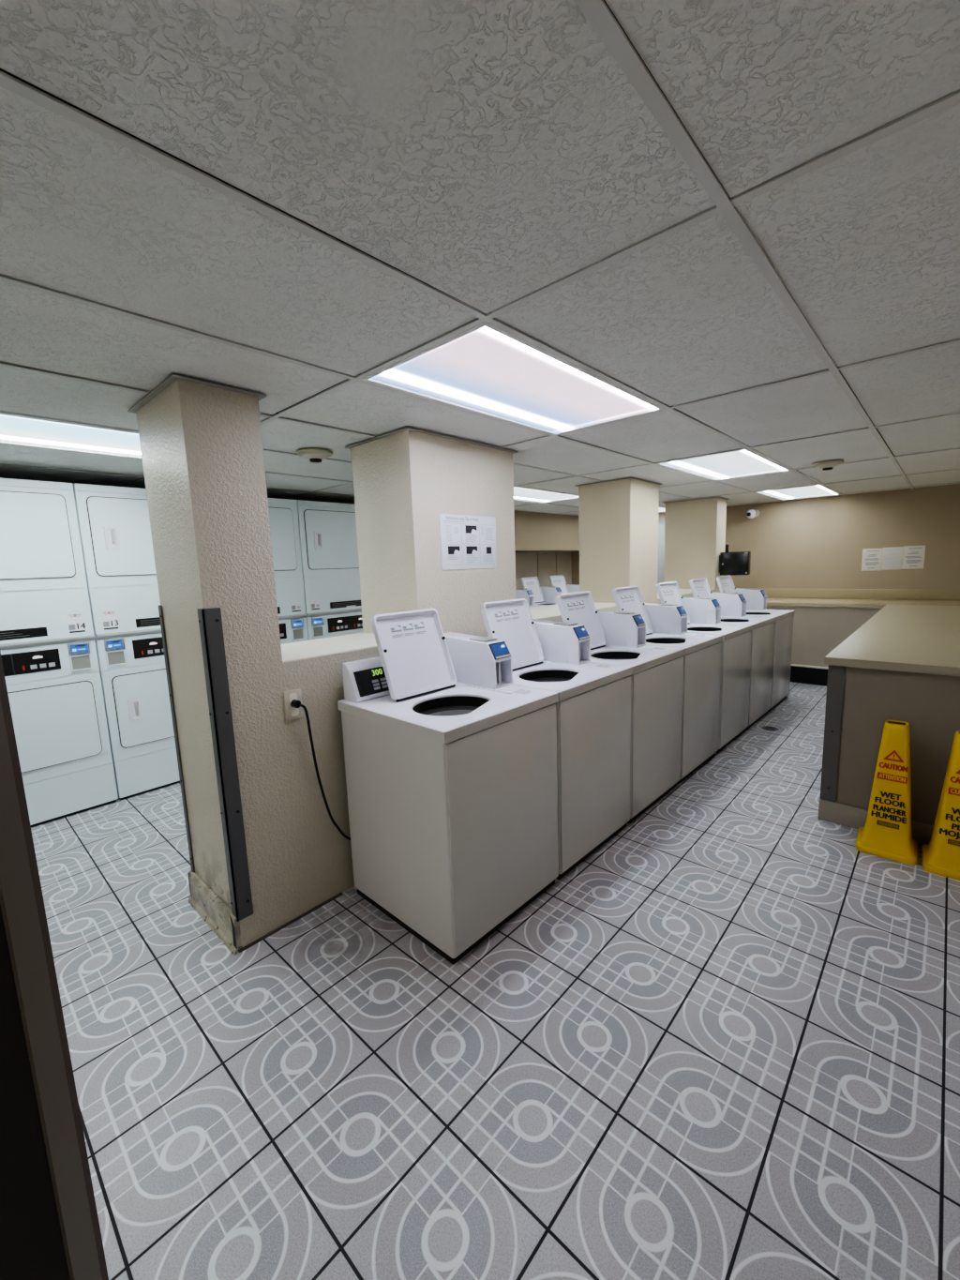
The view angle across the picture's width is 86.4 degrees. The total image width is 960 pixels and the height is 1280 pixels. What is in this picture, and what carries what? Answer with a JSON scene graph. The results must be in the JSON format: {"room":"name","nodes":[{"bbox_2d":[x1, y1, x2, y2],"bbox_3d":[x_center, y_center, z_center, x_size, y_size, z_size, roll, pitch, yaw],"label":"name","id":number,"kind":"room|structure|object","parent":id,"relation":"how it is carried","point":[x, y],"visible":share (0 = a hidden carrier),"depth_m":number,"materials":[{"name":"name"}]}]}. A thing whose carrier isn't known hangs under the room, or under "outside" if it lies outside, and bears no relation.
{"room":"laundry","nodes":[
{"label":"laundry","id":0,"kind":"room"},
{"bbox_2d":[135,378,305,948],"bbox_3d":[-1.063,0.135,2.124,0.481,2.131,0.272,6,11,42],"label":"pillar","id":1,"kind":"structure","parent":0,"point":[202,445],"depth_m":1.97,"materials":[{"name":"beige paint"}]},
{"bbox_2d":[157,604,195,872],"bbox_3d":[-1.309,0.447,2.236,0.034,1.202,0.042,6,11,42],"label":"guard","id":2,"kind":"object","parent":1,"relation":"attached to","point":[160,611],"visible":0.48,"depth_m":2.21,"materials":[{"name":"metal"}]},
{"bbox_2d":[187,870,241,955],"bbox_3d":[-1.045,1.120,2.261,0.507,0.142,0.305,6,11,42],"label":"baseboard","id":3,"kind":"structure","parent":1,"relation":"attached to","point":[214,911],"depth_m":2.13,"materials":[{"name":"tile"}]},
{"bbox_2d":[229,915,236,948],"bbox_3d":[-0.965,1.146,2.000,0.031,0.142,0.001,6,11,42],"label":"damaged patch","id":4,"kind":"object","parent":3,"relation":"attached to","point":[233,926],"visible":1,"depth_m":2.00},
{"bbox_2d":[196,607,253,921],"bbox_3d":[-0.961,0.489,1.938,0.050,1.221,0.065,6,11,42],"label":"guard","id":5,"kind":"object","parent":1,"relation":"attached to","point":[210,623],"visible":1,"depth_m":1.92,"materials":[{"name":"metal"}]},
{"bbox_2d":[338,499,354,504],"bbox_3d":[-0.814,-0.376,5.557,0.678,2.131,1.211,6,11,42],"label":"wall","id":6,"kind":"structure","parent":0,"point":[349,502],"depth_m":4.97,"materials":[{"name":"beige paint"}]},
{"bbox_2d":[350,429,516,636],"bbox_3d":[-0.216,-0.028,3.041,0.481,2.131,0.795,6,11,42],"label":"pillar","id":7,"kind":"structure","parent":0,"point":[403,481],"depth_m":2.69,"materials":[{"name":"beige paint"}]},
{"bbox_2d":[439,513,496,570],"bbox_3d":[-0.054,-0.535,2.801,0.005,0.288,0.439,6,11,42],"label":"instruction sheet","id":8,"kind":"object","parent":7,"relation":"attached to","point":[467,542],"visible":1,"depth_m":2.79,"materials":[{"name":"white paper"}]},
{"bbox_2d":[448,545,460,554],"bbox_3d":[-0.137,-0.476,2.712,0.001,0.043,0.089,6,11,42],"label":"picture","id":9,"kind":"object","parent":8,"relation":"attached to","point":[452,549],"depth_m":2.71,"materials":[{"name":"black paper"}]},
{"bbox_2d":[443,520,494,562],"bbox_3d":[-0.052,-0.535,2.801,0.001,0.219,0.397,6,11,42],"label":"print","id":10,"kind":"object","parent":8,"relation":"attached to","point":[464,541],"depth_m":2.79},
{"bbox_2d":[465,525,477,533],"bbox_3d":[-0.048,-0.604,2.797,0.001,0.043,0.089,6,11,42],"label":"picture","id":11,"kind":"object","parent":8,"relation":"attached to","point":[469,529],"depth_m":2.80,"materials":[{"name":"black paper"}]},
{"bbox_2d":[466,546,477,554],"bbox_3d":[-0.044,-0.494,2.813,0.001,0.043,0.089,6,11,42],"label":"picture","id":12,"kind":"object","parent":8,"relation":"attached to","point":[469,549],"depth_m":2.81,"materials":[{"name":"black paper"}]},
{"bbox_2d":[486,546,491,554],"bbox_3d":[0.051,-0.511,2.917,0.001,0.039,0.042,6,11,42],"label":"picture","id":13,"kind":"object","parent":8,"relation":"attached to","point":[489,549],"depth_m":2.92},
{"bbox_2d":[0,0,906,481],"bbox_3d":[0.402,-1.337,3.552,5.023,0.048,8.737,6,11,42],"label":"grid","id":14,"kind":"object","parent":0,"point":[1,69],"depth_m":1.01,"materials":[{"name":"white metal"}]},
{"bbox_2d":[238,589,714,952],"bbox_3d":[0.681,0.310,4.059,0.491,1.106,5.420,6,11,42],"label":"wall","id":15,"kind":"structure","parent":0,"point":[325,854],"depth_m":2.23,"materials":[{"name":"beige paint"}]},
{"bbox_2d":[283,688,303,721],"bbox_3d":[-0.765,0.264,2.098,0.011,0.123,0.078,6,11,42],"label":"wall outlet","id":16,"kind":"object","parent":15,"relation":"attached to","point":[291,713],"visible":0.84,"depth_m":2.09,"materials":[{"name":"beige plastic"}]},
{"bbox_2d":[288,692,298,702],"bbox_3d":[-0.763,0.235,2.091,0.002,0.039,0.036,6,11,42],"label":"socket","id":17,"kind":"object","parent":16,"relation":"attached to","point":[292,696],"depth_m":2.09,"materials":[{"name":"white plastic"}]},
{"bbox_2d":[290,707,299,716],"bbox_3d":[-0.762,0.293,2.100,0.002,0.039,0.036,6,11,42],"label":"socket","id":18,"kind":"object","parent":16,"relation":"attached to","point":[294,712],"depth_m":2.10,"materials":[{"name":"white plastic"}]},
{"bbox_2d":[290,699,350,840],"bbox_3d":[-0.666,0.586,2.208,0.042,0.718,0.241,6,11,42],"label":"power cord","id":19,"kind":"object","parent":15,"relation":"attached to","point":[295,703],"visible":0.94,"depth_m":2.16,"materials":[{"name":"black rubber"}]},
{"bbox_2d":[280,632,376,662],"bbox_3d":[-0.732,0.026,2.484,0.486,0.008,0.724,6,11,42],"label":"sill","id":20,"kind":"structure","parent":15,"relation":"on","point":[292,652],"depth_m":2.42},
{"bbox_2d":[529,602,616,619],"bbox_3d":[0.557,-0.223,3.878,0.486,0.008,1.514,6,11,42],"label":"sill","id":21,"kind":"structure","parent":15,"relation":"on","point":[543,612],"depth_m":3.87,"materials":[{"name":"white"}]},
{"bbox_2d":[657,588,714,599],"bbox_3d":[1.958,-0.493,5.393,0.486,0.008,1.550,6,11,42],"label":"sill","id":22,"kind":"structure","parent":15,"relation":"on","point":[683,591],"depth_m":5.41,"materials":[{"name":"white"}]},
{"bbox_2d":[0,0,959,515],"bbox_3d":[0.407,-1.209,3.571,5.027,0.029,8.739,6,11,42],"label":"ceiling","id":23,"kind":"structure","parent":0,"point":[521,161],"depth_m":1.00,"materials":[{"name":"grey paint"}]},
{"bbox_2d":[0,410,141,458],"bbox_3d":[-1.972,-0.957,2.365,0.584,0.029,1.194,6,11,42],"label":"recessed light","id":24,"kind":"object","parent":23,"relation":"in","point":[20,430],"visible":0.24,"depth_m":2.42,"materials":[{"name":"white plastic"}]},
{"bbox_2d":[297,448,332,462],"bbox_3d":[-0.920,-1.023,2.858,0.194,0.053,0.194,6,11,42],"label":"smoke detector","id":25,"kind":"object","parent":23,"relation":"attached to","point":[314,455],"visible":1,"depth_m":2.81,"materials":[{"name":"plastic"}]},
{"bbox_2d":[361,312,664,435],"bbox_3d":[0.201,-0.982,2.027,0.584,0.029,1.194,6,11,42],"label":"recessed light","id":26,"kind":"object","parent":23,"relation":"in","point":[485,368],"visible":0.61,"depth_m":1.90,"materials":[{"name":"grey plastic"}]},
{"bbox_2d":[513,484,578,502],"bbox_3d":[0.491,-1.432,5.029,0.584,0.029,1.194,6,11,42],"label":"recessed light","id":27,"kind":"object","parent":23,"relation":"in","point":[524,494],"visible":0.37,"depth_m":5.14,"materials":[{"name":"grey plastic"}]},
{"bbox_2d":[658,506,665,511],"bbox_3d":[2.133,-1.749,6.806,0.584,0.029,1.194,6,11,42],"label":"recessed light","id":28,"kind":"object","parent":23,"relation":"in","point":[660,509],"visible":0.1,"depth_m":7.00,"materials":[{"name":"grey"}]},
{"bbox_2d":[656,444,790,480],"bbox_3d":[1.843,-1.299,3.803,0.584,0.029,1.194,6,11,42],"label":"recessed light","id":29,"kind":"object","parent":23,"relation":"in","point":[745,462],"visible":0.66,"depth_m":3.76,"materials":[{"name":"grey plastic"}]},
{"bbox_2d":[756,481,840,499],"bbox_3d":[3.485,-1.616,5.580,0.584,0.029,1.194,6,11,42],"label":"recessed light","id":30,"kind":"object","parent":23,"relation":"in","point":[817,490],"visible":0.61,"depth_m":5.59,"materials":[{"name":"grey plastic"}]},
{"bbox_2d":[813,459,843,470],"bbox_3d":[2.547,-1.273,3.743,0.194,0.053,0.194,6,11,42],"label":"smoke detector","id":31,"kind":"object","parent":23,"relation":"attached to","point":[826,465],"visible":1,"depth_m":3.70,"materials":[{"name":"plastic"}]},
{"bbox_2d":[30,681,959,1279],"bbox_3d":[0.481,0.950,3.886,5.023,0.097,8.737,6,11,42],"label":"floor","id":32,"kind":"structure","parent":0,"point":[724,1044],"depth_m":1.53,"materials":[{"name":"tile"}]},
{"bbox_2d":[0,650,108,1279],"bbox_3d":[-0.765,0.414,0.557,0.501,1.993,0.058,-4,8,-10],"label":"door","id":33,"kind":"structure","parent":32,"relation":"on","point":[50,1229],"depth_m":0.60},
{"bbox_2d":[0,478,118,827],"bbox_3d":[-2.915,0.085,3.199,0.702,2.046,0.719,6,11,42],"label":"dryer","id":34,"kind":"object","parent":32,"relation":"on","point":[48,649],"visible":0.98,"depth_m":3.07,"materials":[{"name":"metal"}]},
{"bbox_2d":[69,653,92,671],"bbox_3d":[-2.485,0.140,3.183,0.011,0.097,0.107,6,11,42],"label":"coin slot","id":35,"kind":"object","parent":34,"relation":"on","point":[78,662],"depth_m":3.18,"materials":[{"name":"metal"}]},
{"bbox_2d":[72,483,180,799],"bbox_3d":[-2.427,-0.009,3.727,0.702,2.046,0.719,6,11,42],"label":"dryer","id":36,"kind":"object","parent":32,"relation":"on","point":[113,522],"visible":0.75,"depth_m":3.36,"materials":[{"name":"metal"}]},
{"bbox_2d":[105,648,127,666],"bbox_3d":[-2.361,0.116,3.317,0.011,0.097,0.107,6,11,42],"label":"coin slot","id":37,"kind":"object","parent":36,"relation":"on","point":[113,657],"depth_m":3.32,"materials":[{"name":"metal"}]},
{"bbox_2d":[267,497,308,644],"bbox_3d":[-1.939,-0.103,4.255,0.702,2.046,0.719,6,11,42],"label":"dryer","id":38,"kind":"object","parent":32,"relation":"on","point":[283,518],"visible":0.23,"depth_m":4.13,"materials":[{"name":"metal"}]},
{"bbox_2d":[291,627,304,640],"bbox_3d":[-1.509,-0.048,4.239,0.011,0.097,0.107,6,11,42],"label":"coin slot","id":39,"kind":"object","parent":38,"relation":"on","point":[297,633],"depth_m":4.24,"materials":[{"name":"metal"}]},
{"bbox_2d":[296,499,363,640],"bbox_3d":[-1.451,-0.198,4.783,0.702,2.046,0.719,6,11,42],"label":"dryer","id":40,"kind":"object","parent":32,"relation":"on","point":[327,531],"visible":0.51,"depth_m":4.41,"materials":[{"name":"metal"}]},
{"bbox_2d":[311,625,324,637],"bbox_3d":[-1.385,-0.072,4.373,0.011,0.097,0.107,6,11,42],"label":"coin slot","id":41,"kind":"object","parent":40,"relation":"on","point":[317,631],"depth_m":4.37,"materials":[{"name":"metal"}]},
{"bbox_2d":[337,608,558,964],"bbox_3d":[-0.129,0.514,2.265,0.685,1.277,0.675,6,11,43],"label":"washing machine","id":42,"kind":"object","parent":32,"relation":"on","point":[451,763],"visible":1,"depth_m":2.08,"materials":[{"name":"white metal"}]},
{"bbox_2d":[412,695,490,731],"bbox_3d":[-0.110,0.458,2.134,0.312,0.378,0.353,6,11,42],"label":"tub","id":43,"kind":"object","parent":42,"relation":"in","point":[446,709],"depth_m":2.24,"materials":[{"name":"black metal"}]},
{"bbox_2d":[515,588,548,608],"bbox_3d":[0.452,-0.158,6.721,0.685,1.277,0.675,6,11,42],"label":"washing machine","id":44,"kind":"object","parent":32,"relation":"on","point":[528,594],"visible":0.1,"depth_m":6.82,"materials":[{"name":"white metal"}]},
{"bbox_2d":[521,576,562,605],"bbox_3d":[0.911,-0.247,7.217,0.685,1.277,0.675,6,11,42],"label":"washing machine","id":45,"kind":"object","parent":32,"relation":"on","point":[544,595],"visible":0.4,"depth_m":7.30,"materials":[{"name":"white metal"}]},
{"bbox_2d":[480,598,632,879],"bbox_3d":[0.342,0.427,2.752,0.685,1.277,0.675,6,11,43],"label":"washing machine","id":46,"kind":"object","parent":32,"relation":"on","point":[594,705],"visible":0.62,"depth_m":2.61,"materials":[{"name":"white metal"}]},
{"bbox_2d":[519,669,578,692],"bbox_3d":[0.361,0.371,2.621,0.312,0.378,0.353,6,11,42],"label":"tub","id":47,"kind":"object","parent":46,"relation":"in","point":[549,677],"depth_m":2.73,"materials":[{"name":"black metal"}]},
{"bbox_2d":[548,574,579,593],"bbox_3d":[1.370,-0.335,7.713,0.685,1.277,0.675,6,11,42],"label":"washing machine","id":48,"kind":"object","parent":32,"relation":"on","point":[559,580],"visible":0.13,"depth_m":7.82,"materials":[{"name":"white metal"}]},
{"bbox_2d":[556,590,684,823],"bbox_3d":[0.812,0.339,3.239,0.685,1.277,0.675,6,11,43],"label":"washing machine","id":49,"kind":"object","parent":32,"relation":"on","point":[617,638],"visible":0.54,"depth_m":3.10,"materials":[{"name":"white metal"}]},
{"bbox_2d":[590,651,640,660],"bbox_3d":[0.832,0.283,3.108,0.312,0.378,0.353,6,11,42],"label":"tub","id":50,"kind":"object","parent":49,"relation":"in","point":[604,655],"depth_m":3.23,"materials":[{"name":"black metal"}]},
{"bbox_2d":[612,585,722,783],"bbox_3d":[1.283,0.251,3.727,0.685,1.277,0.675,6,11,43],"label":"washing machine","id":51,"kind":"object","parent":32,"relation":"on","point":[666,624],"visible":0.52,"depth_m":3.60,"materials":[{"name":"white metal"}]},
{"bbox_2d":[646,637,685,643],"bbox_3d":[1.302,0.195,3.595,0.312,0.378,0.353,6,11,42],"label":"tub","id":52,"kind":"object","parent":51,"relation":"in","point":[648,640],"depth_m":3.72,"materials":[{"name":"black metal"}]},
{"bbox_2d":[656,581,752,752],"bbox_3d":[1.773,0.160,4.233,0.685,1.277,0.675,6,11,43],"label":"washing machine","id":53,"kind":"object","parent":32,"relation":"on","point":[703,613],"visible":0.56,"depth_m":4.10,"materials":[{"name":"white metal"}]},
{"bbox_2d":[687,627,722,633],"bbox_3d":[1.792,0.104,4.102,0.312,0.378,0.353,6,11,42],"label":"tub","id":54,"kind":"object","parent":53,"relation":"in","point":[700,629],"depth_m":4.21,"materials":[{"name":"black metal"}]},
{"bbox_2d":[689,577,776,730],"bbox_3d":[2.243,0.073,4.721,0.685,1.277,0.675,6,11,43],"label":"washing machine","id":55,"kind":"object","parent":32,"relation":"on","point":[733,605],"visible":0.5,"depth_m":4.61,"materials":[{"name":"white metal"}]},
{"bbox_2d":[721,618,749,621],"bbox_3d":[2.263,0.017,4.590,0.312,0.378,0.353,6,11,42],"label":"tub","id":56,"kind":"object","parent":55,"relation":"in","point":[722,620],"depth_m":4.71,"materials":[{"name":"black metal"}]},
{"bbox_2d":[716,574,795,711],"bbox_3d":[2.714,-0.015,5.208,0.685,1.277,0.675,6,11,43],"label":"washing machine","id":57,"kind":"object","parent":32,"relation":"on","point":[756,599],"visible":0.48,"depth_m":5.09,"materials":[{"name":"white metal"}]},
{"bbox_2d":[746,612,770,615],"bbox_3d":[2.733,-0.071,5.077,0.312,0.378,0.353,6,11,42],"label":"tub","id":58,"kind":"object","parent":57,"relation":"in","point":[747,613],"depth_m":5.18,"materials":[{"name":"black metal"}]},
{"bbox_2d":[762,725,778,730],"bbox_3d":[2.487,0.756,4.382,0.123,0.006,0.123,6,11,42],"label":"floor drain","id":59,"kind":"object","parent":32,"relation":"on","point":[767,728],"visible":1,"depth_m":4.37,"materials":[{"name":"metal"}]},
{"bbox_2d":[855,719,918,865],"bbox_3d":[2.027,0.720,2.516,0.237,0.650,0.237,5,11,40],"label":"sign","id":60,"kind":"object","parent":32,"relation":"on","point":[886,833],"visible":1,"depth_m":2.46,"materials":[{"name":"yellow plastic"}]},
{"bbox_2d":[817,664,959,845],"bbox_3d":[3.327,0.369,3.797,0.777,0.884,3.458,6,11,42],"label":"counter base","id":61,"kind":"object","parent":32,"relation":"on","point":[860,701],"depth_m":2.62,"materials":[{"name":"grey laminate"}]},
{"bbox_2d":[759,588,959,676],"bbox_3d":[2.986,-0.246,4.471,2.276,0.158,4.202,6,11,42],"label":"countertop","id":62,"kind":"structure","parent":61,"relation":"on","point":[914,630],"depth_m":3.65,"materials":[{"name":"beige laminate"}]},
{"bbox_2d":[921,730,959,880],"bbox_3d":[2.204,0.740,2.334,0.237,0.650,0.237,5,11,39],"label":"sign","id":63,"kind":"object","parent":32,"relation":"on","point":[941,856],"visible":1,"depth_m":2.32,"materials":[{"name":"yellow plastic"}]},
{"bbox_2d":[513,510,579,552],"bbox_3d":[0.640,-1.478,7.077,0.630,0.490,3.246,6,11,42],"label":"wall header","id":64,"kind":"structure","parent":0,"point":[534,532],"depth_m":6.89,"materials":[{"name":"beige paint"}]},
{"bbox_2d":[578,477,659,603],"bbox_3d":[1.256,-0.312,4.633,0.481,2.131,0.549,6,11,42],"label":"pillar","id":65,"kind":"structure","parent":0,"point":[618,519],"depth_m":4.36,"materials":[{"name":"beige paint"}]},
{"bbox_2d":[663,496,726,592],"bbox_3d":[2.550,-0.573,6.111,0.588,2.131,0.313,6,11,42],"label":"pillar","id":66,"kind":"structure","parent":0,"point":[695,530],"depth_m":5.88,"materials":[{"name":"beige paint"}]},
{"bbox_2d":[718,544,751,575],"bbox_3d":[2.858,-0.901,5.741,0.314,0.346,0.108,6,11,42],"label":"terminal","id":67,"kind":"object","parent":66,"relation":"attached to","point":[733,563],"visible":1,"depth_m":5.70,"materials":[{"name":"black plastic"}]},
{"bbox_2d":[572,483,959,589],"bbox_3d":[3.415,-0.755,6.937,5.216,2.385,0.097,6,11,42],"label":"wall","id":68,"kind":"structure","parent":0,"point":[811,543],"depth_m":6.00,"materials":[{"name":"beige paint"}]},
{"bbox_2d":[657,520,664,583],"bbox_3d":[2.550,-0.733,7.624,0.772,2.009,0.070,6,11,42],"label":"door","id":69,"kind":"structure","parent":68,"relation":"in","point":[661,524],"depth_m":7.45,"materials":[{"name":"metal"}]},
{"bbox_2d":[746,509,759,518],"bbox_3d":[3.489,-1.614,6.550,0.132,0.110,0.142,6,11,42],"label":"security camera","id":70,"kind":"object","parent":68,"relation":"attached to","point":[751,514],"visible":1,"depth_m":6.52,"materials":[{"name":"beige plastic"}]},
{"bbox_2d":[759,588,959,601],"bbox_3d":[4.393,-0.538,5.991,2.276,0.116,0.018,6,11,42],"label":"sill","id":71,"kind":"structure","parent":68,"relation":"attached to","point":[836,594],"depth_m":5.90,"materials":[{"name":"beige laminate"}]},
{"bbox_2d":[861,548,882,571],"bbox_3d":[4.484,-0.919,5.849,0.181,0.249,0.004,6,11,42],"label":"paper sign","id":72,"kind":"object","parent":68,"relation":"attached to","point":[872,558],"visible":1,"depth_m":5.85,"materials":[{"name":"white paper"}]},
{"bbox_2d":[881,546,903,570],"bbox_3d":[4.619,-0.912,5.726,0.181,0.249,0.004,6,11,42],"label":"paper sign","id":73,"kind":"object","parent":68,"relation":"attached to","point":[892,557],"visible":1,"depth_m":5.72,"materials":[{"name":"white paper"}]},
{"bbox_2d":[902,545,925,569],"bbox_3d":[4.753,-0.905,5.603,0.181,0.249,0.004,6,11,42],"label":"paper sign","id":74,"kind":"object","parent":68,"relation":"attached to","point":[913,556],"visible":1,"depth_m":5.60,"materials":[{"name":"white paper"}]},
{"bbox_2d":[767,605,881,667],"bbox_3d":[3.678,-0.049,5.835,1.499,0.671,0.026,6,11,42],"label":"wall","id":75,"kind":"structure","parent":0,"point":[818,631],"depth_m":5.71,"materials":[{"name":"beige paint"}]},
{"bbox_2d":[790,665,828,686],"bbox_3d":[3.691,0.398,5.898,1.499,0.194,0.032,6,11,42],"label":"baseboard","id":76,"kind":"structure","parent":75,"relation":"attached to","point":[798,674],"depth_m":5.82,"materials":[{"name":"black rubber"}]},
{"bbox_2d":[791,663,828,669],"bbox_3d":[3.683,0.293,5.878,1.499,0.019,0.045,6,11,42],"label":"trim ledge","id":77,"kind":"object","parent":75,"relation":"attached to","point":[795,665],"visible":0.29,"depth_m":5.79,"materials":[{"name":"beige wood"}]},
{"bbox_3d":[-1.449,-0.367,5.436,0.097,2.385,8.737,6,11,42],"label":"wall","id":78,"kind":"structure","parent":0,"visible":0},
{"bbox_2d":[514,551,572,588],"bbox_3d":[0.437,-0.923,7.357,0.023,0.669,3.224,6,11,42],"label":"panelling","id":79,"kind":"object","parent":78,"relation":"attached to","point":[542,565],"visible":0.26,"depth_m":7.92,"materials":[{"name":"beige wood"}]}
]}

